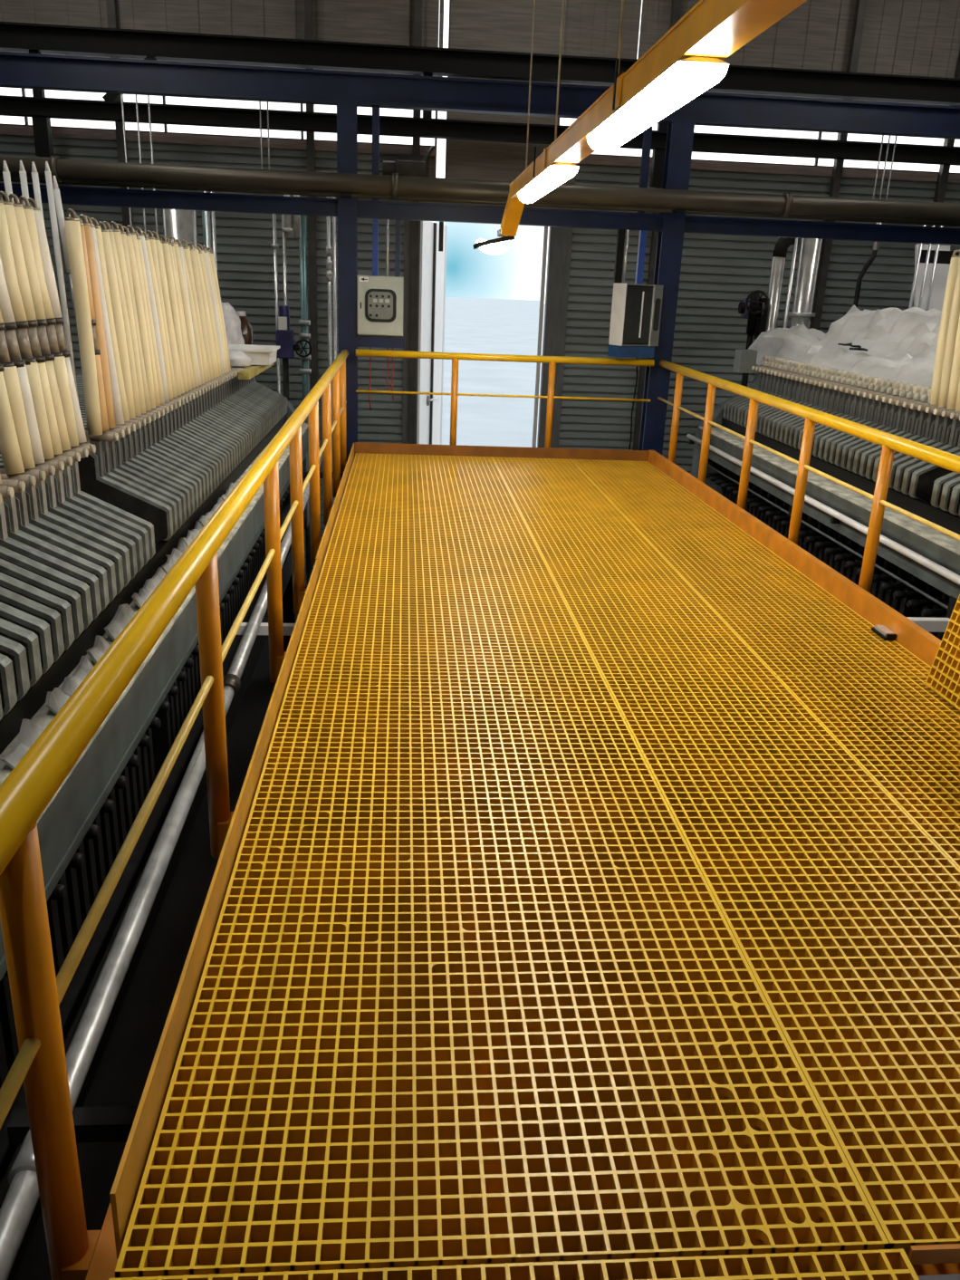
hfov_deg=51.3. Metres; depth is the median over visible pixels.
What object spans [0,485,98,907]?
plate
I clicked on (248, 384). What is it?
plate
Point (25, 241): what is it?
hose
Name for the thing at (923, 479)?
plate
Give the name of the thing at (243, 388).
plate
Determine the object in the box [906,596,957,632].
tie beam
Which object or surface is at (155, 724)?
tap
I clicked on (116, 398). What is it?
hose
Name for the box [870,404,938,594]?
plate
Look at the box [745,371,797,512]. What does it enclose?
plate
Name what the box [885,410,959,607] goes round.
plate
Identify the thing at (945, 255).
board
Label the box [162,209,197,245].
riser pipe
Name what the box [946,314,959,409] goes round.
hose
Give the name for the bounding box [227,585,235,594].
tap
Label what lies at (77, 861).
tap
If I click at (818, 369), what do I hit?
fitting
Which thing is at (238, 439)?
plate
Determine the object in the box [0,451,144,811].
plate
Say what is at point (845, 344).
scrap
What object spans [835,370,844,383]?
fitting
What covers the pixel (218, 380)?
plate
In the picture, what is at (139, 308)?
hose
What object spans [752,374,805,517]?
plate
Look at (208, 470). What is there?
plate
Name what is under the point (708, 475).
tap
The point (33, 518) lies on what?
plate
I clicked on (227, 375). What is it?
plate
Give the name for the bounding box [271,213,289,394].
riser pipe
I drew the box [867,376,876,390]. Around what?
fitting
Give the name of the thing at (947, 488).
plate
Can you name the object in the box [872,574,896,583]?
tap
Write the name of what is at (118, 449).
plate
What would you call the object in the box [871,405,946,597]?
plate
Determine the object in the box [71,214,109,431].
hose
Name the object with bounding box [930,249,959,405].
hose
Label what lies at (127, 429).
plate
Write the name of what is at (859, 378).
fitting
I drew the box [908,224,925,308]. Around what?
rod
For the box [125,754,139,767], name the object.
tap
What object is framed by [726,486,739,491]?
tap
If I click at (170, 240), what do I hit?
hose
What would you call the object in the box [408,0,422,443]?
trim
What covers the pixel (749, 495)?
tap
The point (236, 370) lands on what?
plate
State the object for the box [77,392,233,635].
plate
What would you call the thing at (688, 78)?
lamp
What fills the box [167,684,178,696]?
tap
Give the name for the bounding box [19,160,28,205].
rod
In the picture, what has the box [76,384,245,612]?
plate
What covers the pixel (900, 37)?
wall
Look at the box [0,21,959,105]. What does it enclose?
roof beam
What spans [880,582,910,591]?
tap
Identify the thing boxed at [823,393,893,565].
plate
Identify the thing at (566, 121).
window
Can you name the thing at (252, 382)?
plate
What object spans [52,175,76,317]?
rod
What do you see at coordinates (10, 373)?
hose
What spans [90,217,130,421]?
hose
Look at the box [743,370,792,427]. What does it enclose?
plate
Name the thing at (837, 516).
pipe
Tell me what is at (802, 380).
plate
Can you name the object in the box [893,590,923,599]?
tap
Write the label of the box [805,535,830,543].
tap
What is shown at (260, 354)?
plastic tray
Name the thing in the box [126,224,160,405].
hose
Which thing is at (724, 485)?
tap
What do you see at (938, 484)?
plate
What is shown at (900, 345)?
plastic sheet
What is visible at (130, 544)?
plate
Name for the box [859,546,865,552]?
tap
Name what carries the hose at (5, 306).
on the plate at (33, 518)
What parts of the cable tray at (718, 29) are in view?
drop arm, hanger rod, hanger rod, hanger rod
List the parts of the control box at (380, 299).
instrument panel, door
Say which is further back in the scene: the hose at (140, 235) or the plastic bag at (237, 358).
the plastic bag at (237, 358)
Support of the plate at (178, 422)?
attached to the press at (68, 818)
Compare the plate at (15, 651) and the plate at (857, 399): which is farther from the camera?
the plate at (857, 399)
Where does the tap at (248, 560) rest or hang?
on the press at (68, 818)
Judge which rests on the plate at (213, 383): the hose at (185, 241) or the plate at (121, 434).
the hose at (185, 241)
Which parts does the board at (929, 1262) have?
tread plate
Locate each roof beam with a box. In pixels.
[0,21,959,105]
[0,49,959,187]
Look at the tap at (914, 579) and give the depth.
5.29 m
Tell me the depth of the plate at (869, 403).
6.70 m
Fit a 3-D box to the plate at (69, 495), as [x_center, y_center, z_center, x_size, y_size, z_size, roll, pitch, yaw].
[-2.165,-0.018,4.029,1.664,1.543,0.060,1,19,-5]
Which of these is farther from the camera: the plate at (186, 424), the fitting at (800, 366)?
the fitting at (800, 366)
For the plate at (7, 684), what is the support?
attached to the press at (68, 818)
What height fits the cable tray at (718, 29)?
4.230 m
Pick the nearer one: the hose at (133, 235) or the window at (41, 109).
the hose at (133, 235)
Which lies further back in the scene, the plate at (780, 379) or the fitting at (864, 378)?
the plate at (780, 379)
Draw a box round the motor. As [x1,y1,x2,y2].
[382,145,434,177]
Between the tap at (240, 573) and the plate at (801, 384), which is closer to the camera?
the tap at (240, 573)
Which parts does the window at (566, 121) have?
pane, pane, pane, pane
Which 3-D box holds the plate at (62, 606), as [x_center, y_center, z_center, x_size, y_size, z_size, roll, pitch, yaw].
[-2.097,0.306,3.115,1.664,1.543,0.060,1,19,-5]
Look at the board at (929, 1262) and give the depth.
3.06 m
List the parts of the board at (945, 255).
rail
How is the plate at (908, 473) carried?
attached to the press at (937, 546)
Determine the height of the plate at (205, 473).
1.543 m
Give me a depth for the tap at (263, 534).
6.62 m
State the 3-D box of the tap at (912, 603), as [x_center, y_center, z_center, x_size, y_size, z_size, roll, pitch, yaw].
[2.373,-0.195,5.354,0.161,0.053,0.047,1,19,-5]
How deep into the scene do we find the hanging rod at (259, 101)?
8.22 m
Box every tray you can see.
[227,344,280,365]
[497,0,807,236]
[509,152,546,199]
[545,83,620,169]
[619,0,807,107]
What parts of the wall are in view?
panel, panel, sill, panel, header panel, panel, panel, panel, sill, panel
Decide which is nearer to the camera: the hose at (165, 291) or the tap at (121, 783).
the tap at (121, 783)
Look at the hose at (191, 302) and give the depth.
6.08 m
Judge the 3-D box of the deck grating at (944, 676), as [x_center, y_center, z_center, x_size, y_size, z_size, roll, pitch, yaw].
[1.913,0.000,3.336,0.180,0.776,1.100,1,19,-5]
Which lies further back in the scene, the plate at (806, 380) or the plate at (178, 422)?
the plate at (806, 380)
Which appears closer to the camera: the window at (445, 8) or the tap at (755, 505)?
the tap at (755, 505)
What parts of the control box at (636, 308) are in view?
glass, door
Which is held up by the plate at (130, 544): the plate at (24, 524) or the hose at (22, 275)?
the hose at (22, 275)
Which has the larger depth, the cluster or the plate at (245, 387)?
the cluster
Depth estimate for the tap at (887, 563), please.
5.59 m
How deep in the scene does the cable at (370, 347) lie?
8.89 m
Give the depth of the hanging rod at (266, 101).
8.22 m
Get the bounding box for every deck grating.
[108,1248,919,1279]
[115,452,889,1278]
[491,456,959,1255]
[570,459,932,677]
[776,675,959,869]
[924,594,959,710]
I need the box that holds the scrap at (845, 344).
[837,342,852,346]
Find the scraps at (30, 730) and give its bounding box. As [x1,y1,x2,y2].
[0,482,235,769]
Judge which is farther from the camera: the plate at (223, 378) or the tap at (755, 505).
the tap at (755, 505)
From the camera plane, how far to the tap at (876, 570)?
5.94 m
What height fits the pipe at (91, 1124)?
0.375 m
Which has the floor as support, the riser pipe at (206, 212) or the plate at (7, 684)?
the riser pipe at (206, 212)
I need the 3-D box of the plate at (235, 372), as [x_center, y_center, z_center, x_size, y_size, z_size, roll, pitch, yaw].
[-2.418,-1.222,7.418,1.664,1.543,0.060,1,19,-5]
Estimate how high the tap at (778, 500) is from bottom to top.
0.053 m
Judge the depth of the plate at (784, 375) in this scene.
8.00 m
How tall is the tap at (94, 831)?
0.053 m
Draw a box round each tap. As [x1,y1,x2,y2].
[48,884,67,900]
[67,852,84,868]
[84,824,100,839]
[99,798,115,813]
[113,775,127,789]
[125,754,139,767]
[137,734,150,747]
[148,716,161,729]
[158,700,170,712]
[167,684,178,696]
[175,670,186,682]
[183,657,193,668]
[191,644,199,655]
[219,603,225,612]
[221,594,230,602]
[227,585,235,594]
[231,577,240,585]
[235,569,243,577]
[240,562,248,569]
[244,555,251,563]
[248,548,255,556]
[251,542,259,549]
[256,536,262,543]
[259,530,265,538]
[705,472,722,478]
[710,475,729,481]
[715,479,734,484]
[721,482,739,488]
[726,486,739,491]
[732,490,752,495]
[746,497,766,503]
[747,493,759,498]
[751,501,772,508]
[753,484,761,490]
[758,506,779,512]
[760,489,769,494]
[765,510,788,517]
[768,492,776,498]
[772,515,790,521]
[775,497,784,502]
[780,519,804,527]
[783,501,789,507]
[789,524,812,530]
[798,529,821,537]
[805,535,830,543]
[808,516,818,522]
[815,541,840,548]
[818,521,827,528]
[824,547,850,555]
[827,527,837,533]
[834,553,861,561]
[837,533,847,539]
[845,560,862,568]
[848,539,858,546]
[856,567,885,576]
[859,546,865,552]
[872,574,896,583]
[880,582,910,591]
[884,559,895,567]
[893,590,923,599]
[897,567,909,575]
[906,598,938,608]
[911,575,923,583]
[921,608,947,617]
[925,584,939,592]
[942,593,950,601]
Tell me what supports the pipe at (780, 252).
on the floor
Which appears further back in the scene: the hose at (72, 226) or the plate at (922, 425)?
the plate at (922, 425)
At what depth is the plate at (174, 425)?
5.66 m
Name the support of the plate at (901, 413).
attached to the press at (937, 546)
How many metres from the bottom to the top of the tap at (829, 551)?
0.053 m
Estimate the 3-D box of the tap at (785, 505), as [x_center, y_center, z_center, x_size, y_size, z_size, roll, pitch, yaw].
[2.243,-0.968,7.113,0.161,0.053,0.047,1,19,-5]
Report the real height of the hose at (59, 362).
0.878 m
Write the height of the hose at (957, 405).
0.849 m
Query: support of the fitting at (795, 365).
attached to the plate at (784, 382)
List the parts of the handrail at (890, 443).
post, post, post, post, rail, rail, post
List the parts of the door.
handle, pane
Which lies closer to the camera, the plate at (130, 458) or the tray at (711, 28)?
the tray at (711, 28)
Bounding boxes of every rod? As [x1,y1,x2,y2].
[2,160,13,202]
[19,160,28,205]
[31,161,45,228]
[44,161,78,400]
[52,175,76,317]
[120,94,132,232]
[134,94,145,232]
[147,95,158,235]
[259,100,263,195]
[266,100,270,195]
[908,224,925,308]
[917,225,934,307]
[924,225,943,311]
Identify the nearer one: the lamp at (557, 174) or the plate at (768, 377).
the lamp at (557, 174)
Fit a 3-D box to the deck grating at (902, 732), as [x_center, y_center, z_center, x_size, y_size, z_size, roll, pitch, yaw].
[1.632,0.587,2.879,0.708,0.045,2.508,1,19,-5]
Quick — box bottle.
[236,310,253,345]
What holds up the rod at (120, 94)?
on the floor
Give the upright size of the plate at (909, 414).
1.543 m
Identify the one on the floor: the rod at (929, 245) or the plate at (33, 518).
the rod at (929, 245)
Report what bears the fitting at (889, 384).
attached to the plate at (875, 403)
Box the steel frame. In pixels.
[0,51,959,480]
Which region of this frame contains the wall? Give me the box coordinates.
[0,0,959,587]
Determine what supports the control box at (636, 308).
attached to the steel frame
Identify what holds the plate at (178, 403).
attached to the press at (68, 818)
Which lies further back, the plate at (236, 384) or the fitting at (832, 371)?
the plate at (236, 384)
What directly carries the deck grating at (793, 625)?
on the board at (929, 1262)
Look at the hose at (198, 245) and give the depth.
6.71 m
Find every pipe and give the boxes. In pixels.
[0,155,959,222]
[0,176,959,226]
[0,448,343,1279]
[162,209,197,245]
[202,211,211,249]
[203,191,217,273]
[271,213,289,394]
[282,194,300,238]
[294,215,312,588]
[325,196,336,505]
[686,433,959,585]
[758,237,799,372]
[788,238,821,328]
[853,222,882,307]
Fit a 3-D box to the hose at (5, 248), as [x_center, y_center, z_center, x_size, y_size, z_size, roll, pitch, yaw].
[-1.569,-1.060,3.406,0.148,0.878,0.062,5,20,8]
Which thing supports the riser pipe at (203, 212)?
on the floor
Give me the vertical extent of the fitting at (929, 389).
0.114 m
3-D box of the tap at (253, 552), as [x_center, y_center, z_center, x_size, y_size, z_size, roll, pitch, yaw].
[-1.471,-0.545,6.177,0.161,0.053,0.047,1,19,-5]
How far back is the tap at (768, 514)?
7.44 m
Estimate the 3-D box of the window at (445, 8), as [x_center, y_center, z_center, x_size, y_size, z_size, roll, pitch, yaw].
[-0.372,-6.567,10.588,0.115,3.830,0.060,1,19,-5]
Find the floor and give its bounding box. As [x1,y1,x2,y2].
[14,587,306,1279]
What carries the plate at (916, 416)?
attached to the press at (937, 546)
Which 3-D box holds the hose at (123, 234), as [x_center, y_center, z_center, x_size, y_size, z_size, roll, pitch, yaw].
[-1.659,-1.528,4.770,0.121,0.848,0.055,6,20,11]
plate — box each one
[0,442,155,788]
[0,446,150,798]
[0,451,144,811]
[0,454,138,822]
[0,468,120,862]
[0,473,113,876]
[0,479,105,891]
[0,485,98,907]
[0,492,90,923]
[0,572,82,942]
[0,587,73,960]
[0,601,64,978]
[0,617,42,686]
[0,635,29,700]
[0,653,17,714]
[0,693,19,1072]
[25,463,126,847]
[35,459,133,835]
[76,374,261,579]
[76,375,259,583]
[76,376,258,587]
[76,377,256,590]
[76,379,253,594]
[76,380,251,599]
[76,382,250,603]
[76,383,247,606]
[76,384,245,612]
[76,385,243,615]
[77,387,240,621]
[77,389,238,626]
[77,390,235,630]
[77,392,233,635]
[77,431,173,762]
[78,394,230,641]
[78,395,228,644]
[78,397,225,481]
[78,399,221,486]
[79,373,263,576]
[79,401,219,490]
[79,404,216,492]
[80,405,212,495]
[80,407,209,500]
[81,410,206,690]
[82,412,202,697]
[82,414,198,704]
[83,417,194,712]
[83,420,191,719]
[84,423,186,728]
[101,428,178,744]
[107,425,182,737]
[222,372,265,572]
[224,370,267,568]
[227,369,269,565]
[229,368,269,561]
[230,366,273,428]
[230,367,271,558]
[235,366,275,427]
[237,366,276,425]
[240,365,278,424]
[241,365,279,423]
[243,379,280,422]
[245,379,281,418]
[247,379,283,417]
[249,378,284,415]
[250,378,286,529]
[251,377,287,527]
[721,365,769,497]
[725,366,772,499]
[728,367,777,500]
[731,367,780,502]
[734,368,784,504]
[740,369,789,426]
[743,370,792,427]
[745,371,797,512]
[749,373,801,515]
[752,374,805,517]
[756,375,809,519]
[760,375,814,522]
[763,376,819,525]
[768,377,824,528]
[771,378,829,530]
[776,380,834,533]
[779,381,839,536]
[784,382,845,538]
[792,384,850,449]
[798,384,856,544]
[798,385,861,548]
[803,387,867,551]
[808,388,873,555]
[813,390,880,558]
[818,391,885,561]
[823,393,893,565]
[828,394,899,568]
[834,395,905,572]
[839,397,913,577]
[846,399,921,581]
[852,401,928,585]
[857,402,930,585]
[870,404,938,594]
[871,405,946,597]
[877,407,955,603]
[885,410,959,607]
[892,412,959,612]
[899,415,959,617]
[921,471,959,617]
[928,476,959,636]
[936,483,959,640]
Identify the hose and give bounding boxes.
[0,191,62,454]
[0,199,54,459]
[0,254,44,464]
[0,309,35,469]
[0,364,24,474]
[8,192,71,451]
[19,195,79,446]
[28,197,86,442]
[64,208,102,435]
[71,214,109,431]
[79,213,115,428]
[82,215,124,424]
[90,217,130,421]
[97,221,135,418]
[101,221,141,415]
[109,221,145,413]
[116,223,151,410]
[123,225,155,408]
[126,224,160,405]
[134,226,169,401]
[134,230,164,404]
[142,230,173,399]
[145,230,177,397]
[152,230,181,395]
[153,234,184,394]
[159,234,188,392]
[162,236,192,390]
[168,238,195,388]
[169,235,198,386]
[175,239,202,385]
[176,240,204,384]
[181,241,207,382]
[182,240,211,381]
[187,242,213,379]
[189,241,216,378]
[193,242,219,376]
[196,243,223,374]
[196,246,221,375]
[200,246,226,373]
[202,245,229,372]
[207,247,230,370]
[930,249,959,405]
[938,259,959,407]
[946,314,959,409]
[955,376,959,411]
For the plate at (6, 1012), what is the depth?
2.80 m
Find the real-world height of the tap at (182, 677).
0.053 m
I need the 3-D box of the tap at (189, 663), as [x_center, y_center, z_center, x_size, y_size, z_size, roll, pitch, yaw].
[-1.336,0.097,4.372,0.161,0.053,0.047,1,19,-5]
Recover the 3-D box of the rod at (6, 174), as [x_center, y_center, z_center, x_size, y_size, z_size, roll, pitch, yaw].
[-1.843,-1.354,4.042,0.056,1.064,0.026,1,19,-5]
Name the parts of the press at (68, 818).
guide rail, leg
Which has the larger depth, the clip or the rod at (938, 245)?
the rod at (938, 245)
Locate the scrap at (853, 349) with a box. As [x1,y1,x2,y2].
[849,347,867,351]
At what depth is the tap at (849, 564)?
6.09 m
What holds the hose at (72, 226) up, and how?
attached to the press at (68, 818)
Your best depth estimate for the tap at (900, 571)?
5.44 m
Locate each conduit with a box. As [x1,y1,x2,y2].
[697,458,948,609]
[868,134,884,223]
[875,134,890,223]
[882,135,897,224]
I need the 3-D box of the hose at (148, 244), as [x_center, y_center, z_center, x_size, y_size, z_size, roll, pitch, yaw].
[-1.701,-1.693,5.245,0.135,0.839,0.057,7,20,13]
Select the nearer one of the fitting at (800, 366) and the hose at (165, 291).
the hose at (165, 291)
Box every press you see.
[0,363,309,1279]
[691,348,959,617]
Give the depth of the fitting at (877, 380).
6.71 m
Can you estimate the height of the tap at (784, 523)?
0.053 m
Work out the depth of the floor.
5.38 m
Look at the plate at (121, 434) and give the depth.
4.40 m
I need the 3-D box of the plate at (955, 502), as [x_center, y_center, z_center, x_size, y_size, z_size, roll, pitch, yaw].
[3.236,-0.344,5.303,1.664,1.543,0.060,1,19,-5]
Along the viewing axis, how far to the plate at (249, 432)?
6.57 m
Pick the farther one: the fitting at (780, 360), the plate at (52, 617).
the fitting at (780, 360)
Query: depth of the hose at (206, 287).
6.62 m
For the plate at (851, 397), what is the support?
attached to the press at (937, 546)
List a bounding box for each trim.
[105,0,132,231]
[304,0,320,564]
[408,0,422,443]
[632,0,682,450]
[810,0,866,330]
[926,52,959,244]
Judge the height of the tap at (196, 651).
0.053 m
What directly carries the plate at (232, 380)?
attached to the press at (68, 818)
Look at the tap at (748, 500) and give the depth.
7.89 m
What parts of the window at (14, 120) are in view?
pane, pane, pane, pane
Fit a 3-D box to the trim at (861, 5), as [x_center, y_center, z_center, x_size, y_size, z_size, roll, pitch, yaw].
[3.995,-4.416,11.564,0.080,8.200,0.085,1,19,-5]
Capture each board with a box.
[85,442,959,1279]
[914,243,959,311]
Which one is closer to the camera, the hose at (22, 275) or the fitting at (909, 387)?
the hose at (22, 275)
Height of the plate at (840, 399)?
1.543 m
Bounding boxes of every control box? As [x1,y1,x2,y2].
[356,218,404,348]
[607,229,664,357]
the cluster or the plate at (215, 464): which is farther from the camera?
the cluster
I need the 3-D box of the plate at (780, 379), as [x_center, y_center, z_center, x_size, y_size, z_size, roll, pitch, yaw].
[2.996,-1.484,8.514,1.664,1.543,0.060,1,19,-5]
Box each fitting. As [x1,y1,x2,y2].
[763,356,770,365]
[767,356,774,366]
[770,356,775,367]
[774,357,780,368]
[778,358,785,369]
[781,359,789,370]
[785,360,793,371]
[789,361,798,372]
[793,362,801,373]
[798,362,803,374]
[802,363,808,375]
[807,364,812,375]
[810,365,817,376]
[815,365,821,378]
[820,366,827,379]
[825,367,834,380]
[829,368,838,381]
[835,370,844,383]
[839,371,848,384]
[845,372,854,384]
[850,373,859,386]
[856,374,866,387]
[862,375,871,389]
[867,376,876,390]
[873,377,883,391]
[879,378,890,393]
[885,380,895,394]
[892,381,903,394]
[898,383,909,396]
[905,384,916,398]
[913,385,923,399]
[919,386,931,401]
[927,388,932,403]
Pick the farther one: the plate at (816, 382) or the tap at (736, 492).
the tap at (736, 492)
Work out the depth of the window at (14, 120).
10.75 m
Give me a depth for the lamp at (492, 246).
7.02 m
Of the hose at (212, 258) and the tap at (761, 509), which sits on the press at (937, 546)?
the tap at (761, 509)
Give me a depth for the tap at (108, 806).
3.16 m
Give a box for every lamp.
[472,235,514,254]
[517,163,578,203]
[587,56,730,153]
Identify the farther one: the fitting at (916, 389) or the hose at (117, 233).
the fitting at (916, 389)
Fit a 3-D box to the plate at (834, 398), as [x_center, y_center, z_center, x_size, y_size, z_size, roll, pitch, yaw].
[3.075,-1.111,7.463,1.664,1.543,0.060,1,19,-5]
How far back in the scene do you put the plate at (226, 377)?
6.93 m
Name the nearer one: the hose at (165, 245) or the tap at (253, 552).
the hose at (165, 245)
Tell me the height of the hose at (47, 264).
0.879 m
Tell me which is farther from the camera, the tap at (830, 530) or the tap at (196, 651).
the tap at (830, 530)
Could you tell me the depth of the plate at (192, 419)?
6.12 m
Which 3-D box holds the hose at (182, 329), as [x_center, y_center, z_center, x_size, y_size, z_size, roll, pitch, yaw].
[-1.732,-1.853,5.702,0.123,0.835,0.058,1,19,-5]
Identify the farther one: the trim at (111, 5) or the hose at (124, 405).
the trim at (111, 5)
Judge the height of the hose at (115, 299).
0.842 m
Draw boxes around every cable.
[368,346,394,410]
[628,357,638,450]
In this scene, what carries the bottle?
on the press at (68, 818)
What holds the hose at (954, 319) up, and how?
attached to the plate at (947, 422)
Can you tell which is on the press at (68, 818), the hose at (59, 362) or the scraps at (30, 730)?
the scraps at (30, 730)
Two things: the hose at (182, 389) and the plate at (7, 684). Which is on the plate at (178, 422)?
the hose at (182, 389)
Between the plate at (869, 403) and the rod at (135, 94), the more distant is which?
the rod at (135, 94)
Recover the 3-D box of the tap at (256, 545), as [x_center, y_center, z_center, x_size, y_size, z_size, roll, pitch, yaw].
[-1.482,-0.598,6.327,0.161,0.053,0.047,1,19,-5]
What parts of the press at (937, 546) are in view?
guide rail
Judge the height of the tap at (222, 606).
0.053 m
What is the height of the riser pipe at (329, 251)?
4.440 m
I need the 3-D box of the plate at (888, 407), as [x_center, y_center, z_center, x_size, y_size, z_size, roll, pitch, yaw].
[3.133,-0.831,6.675,1.664,1.543,0.060,1,19,-5]
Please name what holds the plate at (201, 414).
attached to the press at (68, 818)
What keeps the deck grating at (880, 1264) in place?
on the board at (929, 1262)
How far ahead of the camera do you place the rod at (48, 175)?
4.45 m
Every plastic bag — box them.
[221,301,244,344]
[228,349,252,366]
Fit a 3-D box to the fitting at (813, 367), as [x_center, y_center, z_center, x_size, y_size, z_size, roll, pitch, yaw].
[2.601,-2.074,7.763,0.050,0.114,0.047,1,19,-5]
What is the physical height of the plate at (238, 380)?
1.543 m
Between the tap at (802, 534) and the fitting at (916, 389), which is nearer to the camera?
the fitting at (916, 389)
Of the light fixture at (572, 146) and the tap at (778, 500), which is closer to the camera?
the light fixture at (572, 146)
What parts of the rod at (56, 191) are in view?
rod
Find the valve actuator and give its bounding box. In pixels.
[275,305,299,402]
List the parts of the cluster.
stem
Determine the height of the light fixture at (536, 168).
0.088 m
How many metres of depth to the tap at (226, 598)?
5.26 m
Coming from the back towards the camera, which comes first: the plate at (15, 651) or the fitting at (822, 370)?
the fitting at (822, 370)
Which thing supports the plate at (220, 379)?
attached to the press at (68, 818)
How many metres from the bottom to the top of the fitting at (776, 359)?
0.114 m
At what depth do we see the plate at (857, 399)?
6.87 m
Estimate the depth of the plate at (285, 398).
8.58 m
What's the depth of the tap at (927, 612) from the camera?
5.19 m
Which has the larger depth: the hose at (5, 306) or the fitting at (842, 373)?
the fitting at (842, 373)
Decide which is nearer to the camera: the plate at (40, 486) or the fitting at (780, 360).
the plate at (40, 486)
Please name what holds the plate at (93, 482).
attached to the press at (68, 818)
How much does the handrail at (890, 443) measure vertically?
1.053 m
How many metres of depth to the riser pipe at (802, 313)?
9.72 m
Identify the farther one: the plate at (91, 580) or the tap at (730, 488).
the tap at (730, 488)
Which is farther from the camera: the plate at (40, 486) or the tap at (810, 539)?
the tap at (810, 539)
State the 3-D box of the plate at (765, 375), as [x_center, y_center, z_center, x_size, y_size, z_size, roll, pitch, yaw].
[2.970,-1.609,8.865,1.664,1.543,0.060,1,19,-5]
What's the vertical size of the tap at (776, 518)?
0.053 m
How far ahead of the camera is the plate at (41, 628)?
2.86 m
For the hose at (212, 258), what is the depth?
7.00 m
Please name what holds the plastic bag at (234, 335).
on the plate at (252, 382)
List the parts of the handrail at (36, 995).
post, rail, post, post, post, post, post, post, post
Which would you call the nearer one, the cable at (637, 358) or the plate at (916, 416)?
the plate at (916, 416)
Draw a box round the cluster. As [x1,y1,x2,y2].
[738,289,769,386]
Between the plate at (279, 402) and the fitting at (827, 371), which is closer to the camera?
the fitting at (827, 371)
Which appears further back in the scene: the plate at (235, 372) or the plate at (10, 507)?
the plate at (235, 372)
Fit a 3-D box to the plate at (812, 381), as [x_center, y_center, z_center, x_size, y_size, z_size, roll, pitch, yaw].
[3.055,-1.204,7.726,1.664,1.543,0.060,1,19,-5]
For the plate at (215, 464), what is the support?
attached to the press at (68, 818)
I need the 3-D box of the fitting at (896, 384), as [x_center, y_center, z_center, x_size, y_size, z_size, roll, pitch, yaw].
[2.698,-1.614,6.466,0.050,0.114,0.047,1,19,-5]
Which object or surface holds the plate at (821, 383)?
attached to the press at (937, 546)
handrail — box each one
[0,348,348,1279]
[356,348,654,447]
[657,359,959,593]
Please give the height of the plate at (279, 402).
1.543 m
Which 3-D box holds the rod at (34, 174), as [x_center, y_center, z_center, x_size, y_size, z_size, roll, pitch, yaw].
[-1.865,-1.477,4.343,0.056,1.094,0.026,1,19,-5]
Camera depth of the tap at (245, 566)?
5.87 m
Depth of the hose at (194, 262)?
6.34 m
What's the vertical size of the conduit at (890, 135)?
0.710 m
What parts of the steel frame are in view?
post, stub post, stub post, post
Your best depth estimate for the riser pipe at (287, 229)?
9.18 m
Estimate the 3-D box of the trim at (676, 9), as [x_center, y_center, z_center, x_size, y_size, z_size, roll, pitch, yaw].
[1.992,-4.441,11.405,0.080,8.200,0.085,1,19,-5]
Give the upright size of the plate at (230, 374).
1.543 m
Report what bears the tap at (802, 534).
on the press at (937, 546)
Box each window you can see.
[0,86,437,146]
[435,0,451,203]
[558,117,959,173]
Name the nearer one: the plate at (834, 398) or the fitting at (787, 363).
the plate at (834, 398)
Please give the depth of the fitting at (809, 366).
7.83 m
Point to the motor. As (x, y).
(406, 165)
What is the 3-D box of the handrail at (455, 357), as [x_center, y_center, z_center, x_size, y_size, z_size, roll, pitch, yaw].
[0.215,-2.018,8.939,2.630,1.034,0.060,1,19,-5]
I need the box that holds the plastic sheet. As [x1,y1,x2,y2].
[748,304,942,401]
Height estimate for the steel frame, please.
5.230 m
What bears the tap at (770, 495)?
on the press at (937, 546)
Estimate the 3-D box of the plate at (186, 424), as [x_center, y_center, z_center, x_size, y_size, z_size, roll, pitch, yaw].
[-2.317,-0.740,6.062,1.664,1.543,0.060,1,19,-5]
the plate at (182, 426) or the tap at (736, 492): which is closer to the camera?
the plate at (182, 426)
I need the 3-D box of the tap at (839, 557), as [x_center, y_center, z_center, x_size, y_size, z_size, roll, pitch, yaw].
[2.305,-0.515,6.257,0.161,0.053,0.047,1,19,-5]
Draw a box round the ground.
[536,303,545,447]
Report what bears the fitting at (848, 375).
attached to the plate at (834, 398)
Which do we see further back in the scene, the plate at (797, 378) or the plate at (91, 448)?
the plate at (797, 378)
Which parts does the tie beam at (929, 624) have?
plate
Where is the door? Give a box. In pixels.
[402,220,573,448]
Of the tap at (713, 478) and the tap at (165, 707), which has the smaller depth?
the tap at (165, 707)
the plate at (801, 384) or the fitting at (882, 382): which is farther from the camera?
the plate at (801, 384)
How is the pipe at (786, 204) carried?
attached to the wall
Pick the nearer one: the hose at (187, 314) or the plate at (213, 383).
the hose at (187, 314)
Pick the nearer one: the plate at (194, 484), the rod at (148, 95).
the plate at (194, 484)
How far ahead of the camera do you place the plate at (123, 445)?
4.67 m
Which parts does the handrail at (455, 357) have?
post, rail, rail, post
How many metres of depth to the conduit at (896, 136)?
8.68 m
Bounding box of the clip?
[871,625,896,640]
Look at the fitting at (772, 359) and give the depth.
8.61 m
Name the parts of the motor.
plate, arm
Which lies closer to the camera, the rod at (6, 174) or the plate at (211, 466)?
the rod at (6, 174)

